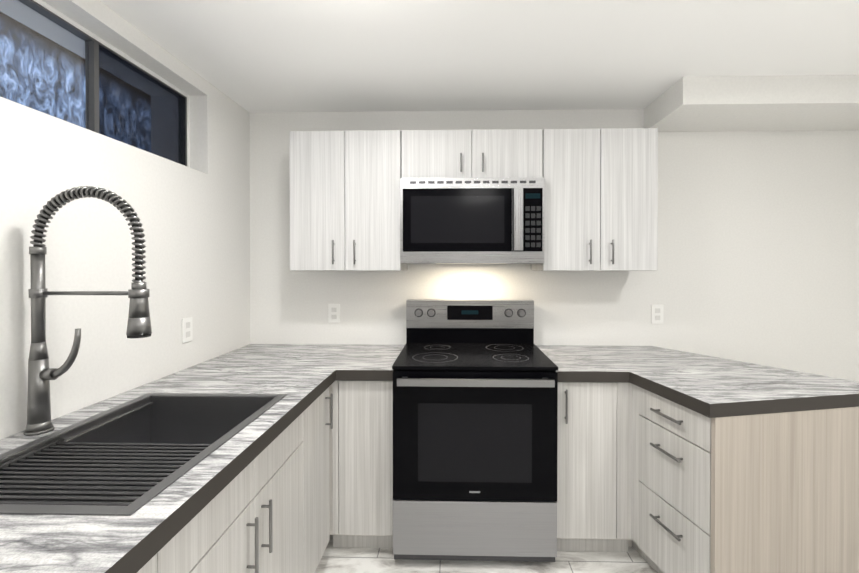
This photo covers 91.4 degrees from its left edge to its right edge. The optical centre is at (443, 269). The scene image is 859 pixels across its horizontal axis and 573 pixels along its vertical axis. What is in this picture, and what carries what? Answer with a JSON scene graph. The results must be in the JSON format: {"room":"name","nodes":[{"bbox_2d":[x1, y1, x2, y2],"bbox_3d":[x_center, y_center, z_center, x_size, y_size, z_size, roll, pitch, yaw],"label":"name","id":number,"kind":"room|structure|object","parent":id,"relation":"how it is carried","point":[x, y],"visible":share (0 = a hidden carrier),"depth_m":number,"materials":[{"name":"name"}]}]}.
{"room":"kitchen","nodes":[
{"label":"kitchen","id":0,"kind":"room"},
{"bbox_2d":[0,0,249,439],"bbox_3d":[-1.422,0.216,0.495,0.300,2.370,4.300,0,0,1],"label":"wall","id":1,"kind":"structure","parent":0,"point":[194,217],"depth_m":1.60,"materials":[{"name":"paint"}]},
{"bbox_2d":[0,0,189,166],"bbox_3d":[-1.368,-0.697,1.577,0.055,0.410,1.220,0,0,1],"label":"window","id":2,"kind":"structure","parent":1,"relation":"in","point":[128,100],"depth_m":1.74,"materials":[{"name":"glass"}]},
{"bbox_2d":[182,317,192,342],"bbox_3d":[-1.229,0.290,2.011,0.008,0.116,0.072,0,0,1],"label":"electrical outlet","id":3,"kind":"object","parent":1,"relation":"attached to","point":[187,330],"visible":1,"depth_m":2.00,"materials":[{"name":"white plastic"}]},
{"bbox_2d":[100,0,858,112],"bbox_3d":[0.827,-1.028,0.430,4.800,0.120,4.900,0,0,1],"label":"ceiling","id":4,"kind":"structure","parent":0,"point":[254,56],"depth_m":1.85,"materials":[{"name":"white paint"}]},
{"bbox_2d":[644,75,858,131],"bbox_3d":[2.099,-0.912,2.330,1.750,0.142,0.440,0,0,1],"label":"soffit beam","id":5,"kind":"structure","parent":4,"relation":"attached to","point":[758,103],"depth_m":2.16,"materials":[{"name":"paint"}]},
{"bbox_2d":[315,535,656,572],"bbox_3d":[0.827,1.462,0.449,4.800,0.120,4.900,0,0,1],"label":"floor","id":6,"kind":"structure","parent":0,"point":[361,560],"depth_m":1.97,"materials":[{"name":"tile"}]},
{"bbox_2d":[137,542,168,572],"bbox_3d":[-0.921,0.969,0.538,0.698,0.864,0.600,0,0,1],"label":"base cabinet","id":7,"kind":"object","parent":6,"relation":"on","point":[159,563],"depth_m":0.83,"materials":[{"name":"grey wood"}]},
{"bbox_2d":[169,407,308,572],"bbox_3d":[-0.903,0.964,1.238,0.698,0.864,0.800,0,0,1],"label":"base cabinet","id":8,"kind":"object","parent":6,"relation":"on","point":[302,487],"depth_m":1.27,"materials":[{"name":"grey wood"}]},
{"bbox_2d":[309,383,332,572],"bbox_3d":[-0.889,0.960,1.807,0.698,0.864,0.338,0,0,1],"label":"base cabinet","id":9,"kind":"object","parent":6,"relation":"on","point":[321,410],"depth_m":1.84,"materials":[{"name":"grey wood"}]},
{"bbox_2d":[341,381,392,547],"bbox_3d":[-0.388,0.956,2.315,0.317,0.864,0.618,0,0,1],"label":"base cabinet","id":10,"kind":"object","parent":6,"relation":"on","point":[366,406],"depth_m":2.00,"materials":[{"name":"grey wood"}]},
{"bbox_2d":[0,344,404,572],"bbox_3d":[-0.756,0.507,1.170,0.995,0.050,2.918,0,0,1],"label":"countertop","id":11,"kind":"structure","parent":10,"relation":"on","point":[303,377],"depth_m":1.13,"materials":[{"name":"stone"}]},
{"bbox_2d":[23,186,151,435],"bbox_3d":[-1.048,0.118,1.235,0.368,0.726,0.066,0,0,1],"label":"faucet","id":12,"kind":"object","parent":11,"relation":"on","point":[41,374],"visible":1,"depth_m":1.23,"materials":[{"name":"silver metal"}]},
{"bbox_2d":[0,393,286,514],"bbox_3d":[-0.874,0.593,1.217,0.540,0.229,0.775,0,0,1],"label":"sink","id":13,"kind":"object","parent":11,"relation":"in","point":[131,457],"visible":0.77,"depth_m":1.14,"materials":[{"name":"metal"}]},
{"bbox_2d":[392,299,557,561],"bbox_3d":[0.151,0.788,2.219,0.760,1.200,0.715,0,0,1],"label":"range","id":14,"kind":"object","parent":6,"relation":"on","point":[475,410],"visible":1,"depth_m":1.92,"materials":[{"name":"grey metal"}]},
{"bbox_2d":[557,382,616,551],"bbox_3d":[0.729,0.956,2.262,0.388,0.864,0.668,0,0,1],"label":"base cabinet","id":15,"kind":"object","parent":6,"relation":"on","point":[587,411],"depth_m":1.98,"materials":[{"name":"grey wood"}]},
{"bbox_2d":[617,382,858,572],"bbox_3d":[1.297,0.958,2.015,0.973,0.864,0.994,0,0,1],"label":"base cabinet","id":16,"kind":"object","parent":6,"relation":"on","point":[658,483],"depth_m":1.76,"materials":[{"name":"grey wood"}]},
{"bbox_2d":[536,345,858,417],"bbox_3d":[1.186,0.501,2.033,1.314,0.050,1.095,0,0,1],"label":"countertop","id":17,"kind":"structure","parent":16,"relation":"on","point":[710,386],"depth_m":1.83,"materials":[{"name":"stone"}]},
{"bbox_2d":[709,414,858,572],"bbox_3d":[1.387,0.961,1.589,0.830,0.864,0.195,0,0,1],"label":"end panel","id":18,"kind":"object","parent":6,"relation":"on","point":[784,488],"depth_m":1.56,"materials":[{"name":"grey wood"}]},
{"bbox_2d":[249,109,858,381],"bbox_3d":[0.883,0.200,2.689,4.800,2.370,0.200,0,0,1],"label":"wall","id":19,"kind":"structure","parent":0,"point":[758,250],"depth_m":2.57,"materials":[{"name":"paint"}]},
{"bbox_2d":[328,304,339,322],"bbox_3d":[-0.684,0.275,2.622,0.072,0.116,0.008,0,0,1],"label":"electrical outlet","id":20,"kind":"object","parent":19,"relation":"attached to","point":[333,313],"visible":1,"depth_m":2.62,"materials":[{"name":"white plastic"}]},
{"bbox_2d":[289,130,407,270],"bbox_3d":[-0.530,-0.373,2.442,0.608,0.760,0.349,0,0,1],"label":"upper cabinet","id":21,"kind":"object","parent":19,"relation":"attached to","point":[345,185],"depth_m":2.27,"materials":[{"name":"laminate"}]},
{"bbox_2d":[405,129,544,179],"bbox_3d":[0.156,-0.619,2.423,0.760,0.269,0.349,0,0,1],"label":"upper cabinet","id":22,"kind":"object","parent":19,"relation":"attached to","point":[493,153],"depth_m":2.25,"materials":[{"name":"laminate"}]},
{"bbox_2d":[400,177,543,263],"bbox_3d":[0.155,-0.256,2.378,0.754,0.450,0.444,0,0,1],"label":"microwave","id":23,"kind":"object","parent":22,"relation":"attached to","point":[471,220],"visible":1,"depth_m":2.19,"materials":[{"name":"grey metal"}]},
{"bbox_2d":[531,128,657,270],"bbox_3d":[0.842,-0.373,2.408,0.608,0.760,0.349,0,0,1],"label":"upper cabinet","id":24,"kind":"object","parent":19,"relation":"attached to","point":[600,199],"depth_m":2.23,"materials":[{"name":"laminate"}]},
{"bbox_2d":[651,305,663,323],"bbox_3d":[1.315,0.276,2.573,0.072,0.116,0.008,0,0,1],"label":"electrical outlet","id":25,"kind":"object","parent":19,"relation":"attached to","point":[657,314],"visible":1,"depth_m":2.57,"materials":[{"name":"white plastic"}]},
{"label":"outside","id":26,"kind":"structure","parent":0,"visible":0},
{"bbox_2d":[0,11,85,127],"bbox_3d":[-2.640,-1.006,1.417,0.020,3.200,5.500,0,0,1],"label":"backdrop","id":27,"kind":"structure","parent":26,"point":[65,102],"depth_m":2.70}
]}

